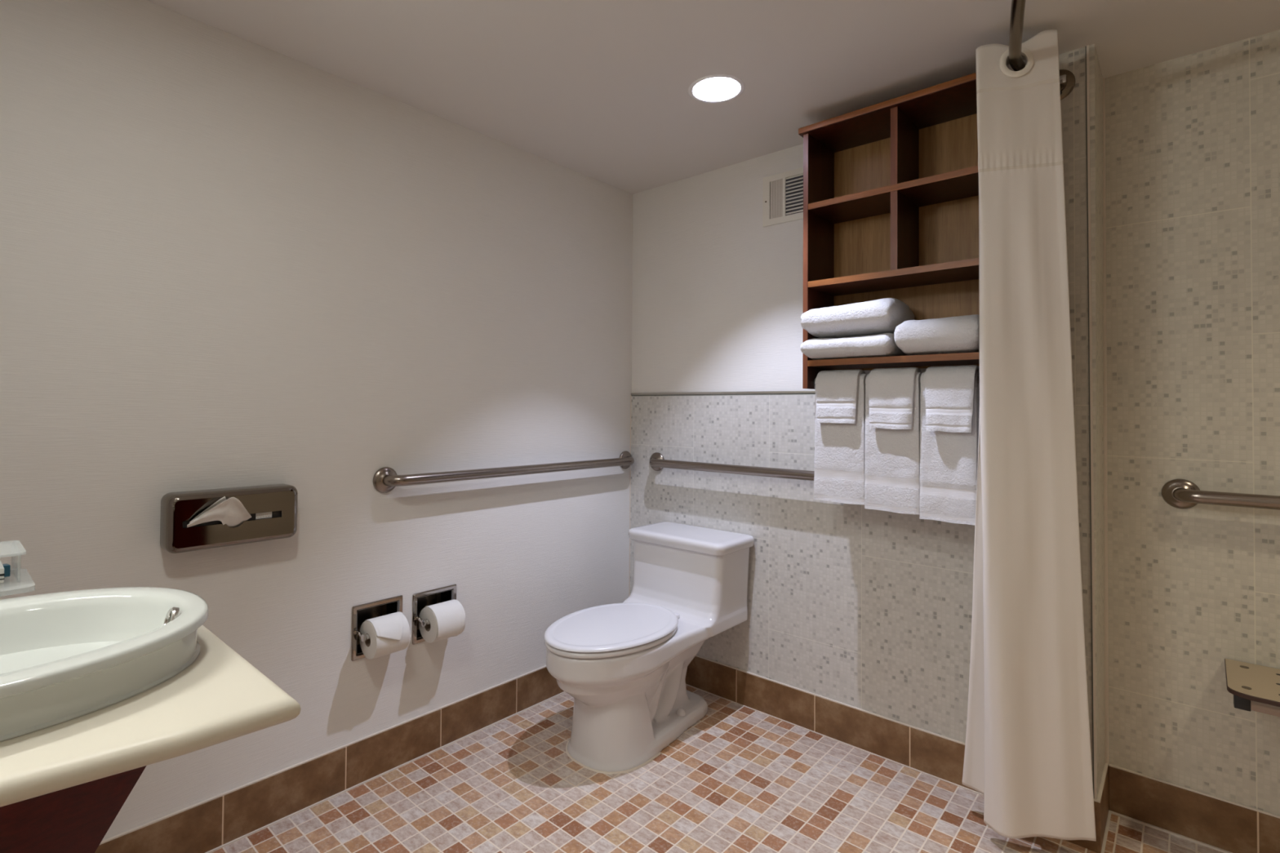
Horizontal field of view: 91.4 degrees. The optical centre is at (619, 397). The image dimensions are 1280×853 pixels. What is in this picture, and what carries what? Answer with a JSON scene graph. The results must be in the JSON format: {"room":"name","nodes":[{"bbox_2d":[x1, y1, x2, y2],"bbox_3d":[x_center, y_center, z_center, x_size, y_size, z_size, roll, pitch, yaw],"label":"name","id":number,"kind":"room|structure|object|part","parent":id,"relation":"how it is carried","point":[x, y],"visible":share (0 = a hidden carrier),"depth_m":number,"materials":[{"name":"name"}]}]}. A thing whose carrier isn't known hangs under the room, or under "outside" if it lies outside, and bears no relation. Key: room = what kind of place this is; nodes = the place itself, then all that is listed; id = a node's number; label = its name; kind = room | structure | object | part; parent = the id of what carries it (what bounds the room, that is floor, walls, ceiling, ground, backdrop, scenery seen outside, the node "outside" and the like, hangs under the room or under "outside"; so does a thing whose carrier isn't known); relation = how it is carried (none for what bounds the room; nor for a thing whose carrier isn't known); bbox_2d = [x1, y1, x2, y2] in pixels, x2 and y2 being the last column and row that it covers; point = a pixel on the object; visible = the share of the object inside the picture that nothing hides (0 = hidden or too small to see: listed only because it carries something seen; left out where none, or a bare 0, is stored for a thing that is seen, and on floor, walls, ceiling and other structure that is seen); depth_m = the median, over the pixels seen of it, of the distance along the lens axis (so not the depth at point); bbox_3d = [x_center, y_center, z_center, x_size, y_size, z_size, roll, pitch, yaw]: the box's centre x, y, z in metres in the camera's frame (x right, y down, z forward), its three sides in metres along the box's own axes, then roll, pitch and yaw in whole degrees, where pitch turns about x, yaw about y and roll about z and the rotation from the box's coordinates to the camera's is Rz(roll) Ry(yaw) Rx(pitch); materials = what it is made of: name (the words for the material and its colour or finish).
{"room":"hotel bathroom","nodes":[
{"label":"hotel bathroom","id":0,"kind":"room"},
{"bbox_2d":[0,0,633,840],"bbox_3d":[-1.051,0.101,1.637,0.001,2.143,3.300,0,-1,42],"label":"wall","id":1,"kind":"structure","parent":0,"point":[227,260],"depth_m":1.78,"materials":[{"name":"paint"}]},
{"bbox_2d":[160,483,297,553],"bbox_3d":[-0.993,0.311,1.618,0.108,0.144,0.302,0,-1,42],"label":"dispenser","id":2,"kind":"object","parent":1,"relation":"attached to","point":[211,518],"visible":1,"depth_m":1.58,"materials":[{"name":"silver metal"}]},
{"bbox_2d":[255,511,271,519],"bbox_3d":[-0.946,0.313,1.660,0.001,0.015,0.039,0,-1,42],"label":"print","id":3,"kind":"object","parent":2,"relation":"attached to","point":[259,515],"depth_m":1.66,"materials":[{"name":"white"}]},
{"bbox_2d":[94,665,564,852],"bbox_3d":[-1.054,1.105,1.614,0.014,0.134,3.300,0,-1,42],"label":"baseboard","id":4,"kind":"structure","parent":1,"relation":"attached to","point":[209,825],"depth_m":1.83,"materials":[{"name":"tile"}]},
{"bbox_2d":[351,595,402,661],"bbox_3d":[-0.765,0.719,1.963,0.129,0.165,0.165,0,-1,42],"label":"toilet paper holder","id":5,"kind":"object","parent":1,"relation":"attached to","point":[374,611],"visible":0.5,"depth_m":1.98,"materials":[{"name":"silver metal"}]},
{"bbox_3d":[-0.789,0.722,1.896,0.074,0.028,0.014,0,-1,42],"label":"arm","id":6,"kind":"part","parent":5,"relation":"part of","materials":[{"name":"silver metal"}]},
{"bbox_2d":[359,611,410,659],"bbox_3d":[-0.722,0.733,1.925,0.119,0.116,0.110,0,-1,42],"label":"toilet roll","id":7,"kind":"object","parent":5,"relation":"in","point":[389,633],"visible":0.98,"depth_m":1.89,"materials":[{"name":"white paper"}]},
{"bbox_2d":[412,584,456,644],"bbox_3d":[-0.630,0.729,2.112,0.129,0.165,0.165,0,-1,42],"label":"toilet paper holder","id":8,"kind":"object","parent":1,"relation":"attached to","point":[419,603],"visible":0.51,"depth_m":2.13,"materials":[{"name":"silver metal"}]},
{"bbox_3d":[-0.654,0.731,2.046,0.074,0.028,0.014,0,-1,42],"label":"arm","id":9,"kind":"part","parent":8,"relation":"part of","materials":[{"name":"silver metal"}]},
{"bbox_2d":[418,599,466,643],"bbox_3d":[-0.587,0.743,2.075,0.119,0.116,0.110,0,-1,42],"label":"toilet roll","id":10,"kind":"object","parent":8,"relation":"in","point":[446,620],"visible":0.97,"depth_m":2.04,"materials":[{"name":"white paper"}]},
{"bbox_2d":[373,450,634,493],"bbox_3d":[-0.331,0.271,2.377,0.074,0.082,1.228,0,-1,42],"label":"grab bar","id":11,"kind":"object","parent":1,"relation":"attached to","point":[385,479],"visible":1,"depth_m":2.17,"materials":[{"name":"silver metal"}]},
{"bbox_2d":[146,0,1279,194],"bbox_3d":[0.249,-0.978,0.623,3.500,0.001,3.700,0,-1,42],"label":"ceiling","id":12,"kind":"structure","parent":0,"point":[597,90],"depth_m":1.72,"materials":[{"name":"white paint"}]},
{"bbox_2d":[688,74,745,103],"bbox_3d":[0.301,-1.017,1.932,0.174,0.134,0.174,0,-1,42],"label":"recessed light","id":13,"kind":"object","parent":12,"relation":"in","point":[715,88],"visible":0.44,"depth_m":1.99,"materials":[{"name":"white"}]},
{"bbox_2d":[210,684,1222,852],"bbox_3d":[0.260,1.204,0.558,3.420,0.080,3.700,0,-1,42],"label":"floor","id":14,"kind":"structure","parent":0,"point":[740,779],"depth_m":1.81,"materials":[{"name":"tile"}]},
{"bbox_2d":[543,521,754,773],"bbox_3d":[0.080,0.859,2.243,0.456,0.668,0.838,0,-1,42],"label":"toilet","id":15,"kind":"object","parent":14,"relation":"on","point":[624,666],"visible":1,"depth_m":2.15,"materials":[{"name":"white ceramic"}]},
{"bbox_3d":[-0.025,0.794,2.128,0.374,0.016,0.519,0,-1,42],"label":"seat","id":16,"kind":"part","parent":15,"relation":"part of","materials":[{"name":"white plastic"}]},
{"bbox_3d":[-0.022,0.776,2.131,0.377,0.016,0.531,0,-1,42],"label":"seat lid","id":17,"kind":"part","parent":15,"relation":"part of","materials":[{"name":"white plastic"}]},
{"bbox_3d":[0.278,0.550,2.465,0.456,0.040,0.256,0,-1,42],"label":"tank lid","id":18,"kind":"part","parent":15,"relation":"part of","materials":[{"name":"white ceramic"}]},
{"bbox_2d":[630,393,974,742],"bbox_3d":[0.691,0.592,2.365,1.598,1.217,0.146,0,-1,42],"label":"tiled wall","id":19,"kind":"structure","parent":0,"point":[856,606],"depth_m":2.26,"materials":[{"name":"stone"}]},
{"bbox_2d":[629,395,631,595],"bbox_3d":[0.051,0.529,2.849,0.005,1.081,0.007,0,-1,42],"label":"trim","id":20,"kind":"structure","parent":19,"relation":"attached to","point":[630,395],"depth_m":2.85,"materials":[{"name":"beige metal"}]},
{"bbox_2d":[631,390,815,395],"bbox_3d":[0.633,-0.020,2.336,1.558,0.009,0.008,0,-1,42],"label":"trim","id":21,"kind":"structure","parent":19,"relation":"attached to","point":[814,391],"depth_m":2.51,"materials":[{"name":"silver metal"}]},
{"bbox_2d":[649,452,814,480],"bbox_3d":[0.478,0.279,2.416,0.984,0.082,0.074,0,-1,42],"label":"grab bar","id":22,"kind":"object","parent":19,"relation":"attached to","point":[657,461],"visible":0.63,"depth_m":2.42,"materials":[{"name":"silver metal"}]},
{"bbox_2d":[685,654,984,795],"bbox_3d":[0.621,1.131,2.307,1.551,0.134,0.012,0,-1,42],"label":"baseboard","id":23,"kind":"structure","parent":19,"relation":"attached to","point":[937,756],"depth_m":2.18,"materials":[{"name":"tile"}]},
{"bbox_2d":[631,143,979,393],"bbox_3d":[0.649,-0.481,2.434,1.740,0.922,0.140,0,-1,42],"label":"wall","id":24,"kind":"structure","parent":0,"point":[717,300],"depth_m":2.56,"materials":[{"name":"paint"}]},
{"bbox_2d":[762,167,803,226],"bbox_3d":[0.655,-0.758,2.335,0.260,0.191,0.007,0,-1,42],"label":"air vent","id":25,"kind":"object","parent":24,"relation":"in","point":[782,193],"visible":0.74,"depth_m":2.36,"materials":[{"name":"beige metal"}]},
{"bbox_2d":[798,72,979,389],"bbox_3d":[0.879,-0.464,1.967,0.568,0.869,0.226,0,-1,42],"label":"shelf unit","id":26,"kind":"object","parent":24,"relation":"attached to","point":[891,187],"visible":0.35,"depth_m":2.00,"materials":[{"name":"brown wood"}]},
{"bbox_3d":[0.689,-0.451,2.147,0.016,0.847,0.214,0,-1,42],"label":"panel","id":27,"kind":"part","parent":26,"relation":"part of","materials":[{"name":"brown wood"}]},
{"bbox_2d":[815,368,865,423],"bbox_3d":[0.721,-0.004,2.033,0.136,0.174,0.094,0,-1,42],"label":"hand towel","id":28,"kind":"object","parent":26,"relation":"hanging from","point":[837,390],"visible":0.93,"depth_m":2.00,"materials":[{"name":"fabric"}]},
{"bbox_2d":[813,373,866,504],"bbox_3d":[0.724,0.131,2.031,0.166,0.415,0.058,0,-1,42],"label":"bath towel","id":29,"kind":"object","parent":26,"relation":"hanging from","point":[839,448],"visible":0.64,"depth_m":2.00,"materials":[{"name":"fabric"}]},
{"bbox_2d":[800,333,909,359],"bbox_3d":[0.773,-0.161,2.028,0.279,0.077,0.243,0,-1,42],"label":"folded towel","id":30,"kind":"object","parent":26,"relation":"on","point":[884,344],"visible":0.77,"depth_m":1.93,"materials":[{"name":"fabric"}]},
{"bbox_2d":[800,297,914,337],"bbox_3d":[0.775,-0.255,2.028,0.283,0.109,0.243,0,-1,42],"label":"folded towel","id":31,"kind":"object","parent":30,"relation":"on","point":[881,316],"visible":0.82,"depth_m":1.94,"materials":[{"name":"fabric"}]},
{"bbox_3d":[0.882,-0.887,1.975,0.568,0.022,0.226,0,-1,42],"label":"panel","id":32,"kind":"part","parent":26,"relation":"part of","materials":[{"name":"brown wood"}]},
{"bbox_2d":[864,372,921,514],"bbox_3d":[0.845,0.136,1.921,0.162,0.426,0.058,0,-1,42],"label":"bath towel","id":33,"kind":"object","parent":26,"relation":"hanging from","point":[891,456],"visible":0.64,"depth_m":1.89,"materials":[{"name":"fabric"}]},
{"bbox_2d":[868,367,920,429],"bbox_3d":[0.846,0.002,1.918,0.133,0.188,0.097,0,-1,42],"label":"hand towel","id":34,"kind":"object","parent":33,"relation":"on","point":[891,390],"visible":0.94,"depth_m":1.89,"materials":[{"name":"fabric"}]},
{"bbox_3d":[0.882,-0.112,1.964,0.510,0.020,0.212,0,-1,42],"label":"shelf","id":35,"kind":"part","parent":26,"relation":"part of","materials":[{"name":"brown wood"}]},
{"bbox_3d":[0.884,-0.373,1.969,0.510,0.020,0.212,0,-1,42],"label":"shelf","id":36,"kind":"part","parent":26,"relation":"part of","materials":[{"name":"brown wood"}]},
{"bbox_3d":[0.886,-0.631,1.974,0.510,0.020,0.212,0,-1,42],"label":"shelf","id":37,"kind":"part","parent":26,"relation":"part of","materials":[{"name":"brown wood"}]},
{"bbox_3d":[0.955,-0.484,2.049,0.510,0.780,0.004,0,-1,42],"label":"panel","id":38,"kind":"part","parent":26,"relation":"part of","materials":[{"name":"brown wood"}]},
{"bbox_2d":[893,314,979,355],"bbox_3d":[0.970,-0.180,1.853,0.225,0.113,0.239,0,-1,42],"label":"folded towel","id":39,"kind":"object","parent":26,"relation":"on","point":[959,334],"visible":0.73,"depth_m":1.77,"materials":[{"name":"fabric"}]},
{"bbox_2d":[919,370,979,525],"bbox_3d":[0.962,0.141,1.816,0.152,0.437,0.058,0,-1,42],"label":"bath towel","id":40,"kind":"object","parent":26,"relation":"hanging from","point":[948,460],"visible":0.62,"depth_m":1.79,"materials":[{"name":"fabric"}]},
{"bbox_2d":[924,364,979,432],"bbox_3d":[0.965,0.003,1.808,0.130,0.192,0.100,0,-1,42],"label":"hand towel","id":41,"kind":"object","parent":40,"relation":"on","point":[949,390],"visible":0.97,"depth_m":1.78,"materials":[{"name":"fabric"}]},
{"bbox_2d":[1058,46,1093,782],"bbox_3d":[1.244,0.122,1.746,0.138,2.143,0.100,0,-1,42],"label":"wall pier","id":42,"kind":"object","parent":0,"point":[1073,105],"visible":0.21,"depth_m":1.69,"materials":[{"name":"stone"}]},
{"bbox_2d":[1008,0,1075,99],"bbox_3d":[0.822,-0.879,1.097,0.186,0.086,1.509,0,-1,28],"label":"curtain rod","id":43,"kind":"object","parent":42,"relation":"attached to","point":[1067,78],"visible":0.52,"depth_m":1.53,"materials":[{"name":"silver metal"}]},
{"bbox_3d":[0.814,-0.879,1.096,0.167,0.032,1.502,0,-1,27],"label":"rod","id":44,"kind":"part","parent":43,"relation":"part of","materials":[{"name":"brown metal"}]},
{"bbox_2d":[961,29,1096,841],"bbox_3d":[1.091,0.108,1.666,0.282,2.076,0.240,0,-1,20],"label":"shower curtain","id":45,"kind":"object","parent":43,"relation":"hanging from","point":[1028,744],"visible":0.98,"depth_m":1.60,"materials":[{"name":"white fabric"}]},
{"bbox_2d":[1065,799,1097,852],"bbox_3d":[1.200,1.125,1.689,0.154,0.134,0.012,0,-1,42],"label":"baseboard","id":46,"kind":"object","parent":42,"relation":"attached to","point":[1091,845],"visible":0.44,"depth_m":1.64,"materials":[{"name":"tile"}]},
{"bbox_2d":[1088,44,1105,799],"bbox_3d":[1.390,0.124,1.804,0.018,2.143,0.378,0,-1,42],"label":"wall","id":47,"kind":"structure","parent":0,"point":[1095,74],"depth_m":1.71,"materials":[{"name":"stone"}]},
{"bbox_2d":[1084,44,1096,799],"bbox_3d":[1.260,0.121,1.664,0.014,2.143,0.006,0,-1,42],"label":"trim","id":48,"kind":"structure","parent":47,"relation":"attached to","point":[1087,46],"depth_m":1.66,"materials":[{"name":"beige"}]},
{"bbox_2d":[1096,763,1111,852],"bbox_3d":[1.338,1.127,1.721,0.016,0.134,0.244,0,-1,42],"label":"baseboard","id":49,"kind":"structure","parent":47,"relation":"attached to","point":[1104,816],"depth_m":1.69,"materials":[{"name":"tile"}]},
{"bbox_2d":[1105,29,1279,815],"bbox_3d":[2.061,0.122,1.351,1.800,2.143,0.140,0,-1,42],"label":"wall","id":50,"kind":"structure","parent":0,"point":[1193,140],"depth_m":1.70,"materials":[{"name":"stone"}]},
{"bbox_2d":[1102,77,1108,764],"bbox_3d":[1.425,0.060,1.830,0.009,2.013,0.004,0,-1,42],"label":"trim","id":51,"kind":"structure","parent":50,"relation":"attached to","point":[1106,622],"depth_m":1.83,"materials":[{"name":"beige"}]},
{"bbox_2d":[1108,764,1279,852],"bbox_3d":[2.004,1.124,1.271,1.588,0.134,0.018,0,-1,42],"label":"baseboard","id":52,"kind":"structure","parent":50,"relation":"attached to","point":[1218,824],"depth_m":1.68,"materials":[{"name":"tile"}]},
{"bbox_2d":[1161,479,1279,510],"bbox_3d":[1.829,0.262,1.413,0.910,0.082,0.074,0,-1,42],"label":"grab bar","id":53,"kind":"object","parent":50,"relation":"attached to","point":[1177,493],"visible":1,"depth_m":1.63,"materials":[{"name":"silver metal"}]},
{"bbox_2d":[1224,658,1279,717],"bbox_3d":[1.698,0.718,1.383,0.509,0.066,0.276,0,-1,42],"label":"shower bench","id":54,"kind":"object","parent":50,"relation":"attached to","point":[1254,687],"visible":1,"depth_m":1.48,"materials":[{"name":"brown"}]},
{"bbox_3d":[1.704,0.712,1.394,0.435,0.027,0.253,0,-1,42],"label":"support frame","id":55,"kind":"part","parent":54,"relation":"part of","materials":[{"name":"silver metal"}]},
{"bbox_3d":[-1.543,0.079,0.646,0.600,2.143,1.170,0,-1,42],"label":"wall","id":56,"kind":"structure","parent":0,"visible":0},
{"bbox_2d":[0,625,301,852],"bbox_3d":[-0.906,0.532,0.452,0.595,0.459,1.054,0,-1,42],"label":"vanity","id":57,"kind":"object","parent":56,"relation":"attached to","point":[63,785],"visible":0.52,"depth_m":0.60,"materials":[{"name":"beige stone"}]},
{"bbox_2d":[0,586,208,742],"bbox_3d":[-0.686,0.306,0.642,0.344,0.106,0.440,0,-1,42],"label":"sink","id":58,"kind":"object","parent":57,"relation":"in","point":[64,656],"visible":0.98,"depth_m":0.72,"materials":[{"name":"grey ceramic"}]},
{"bbox_3d":[-0.930,0.232,0.769,0.139,0.049,0.300,0,-1,42],"label":"acrylic tray","id":59,"kind":"object","parent":56,"relation":"attached to","visible":0},
{"bbox_2d":[0,560,4,582],"bbox_3d":[-0.881,0.241,0.843,0.066,0.020,0.068,0,-1,42],"label":"soap box","id":60,"kind":"object","parent":59,"relation":"on","point":[2,568],"visible":1,"depth_m":0.84,"materials":[{"name":"white"}]},
{"bbox_2d":[2,564,10,577],"bbox_3d":[-0.877,0.244,0.892,0.048,0.016,0.007,0,-1,42],"label":"packet","id":61,"kind":"object","parent":59,"relation":"in","point":[6,566],"visible":0.68,"depth_m":0.88,"materials":[{"name":"blue"}]}
]}

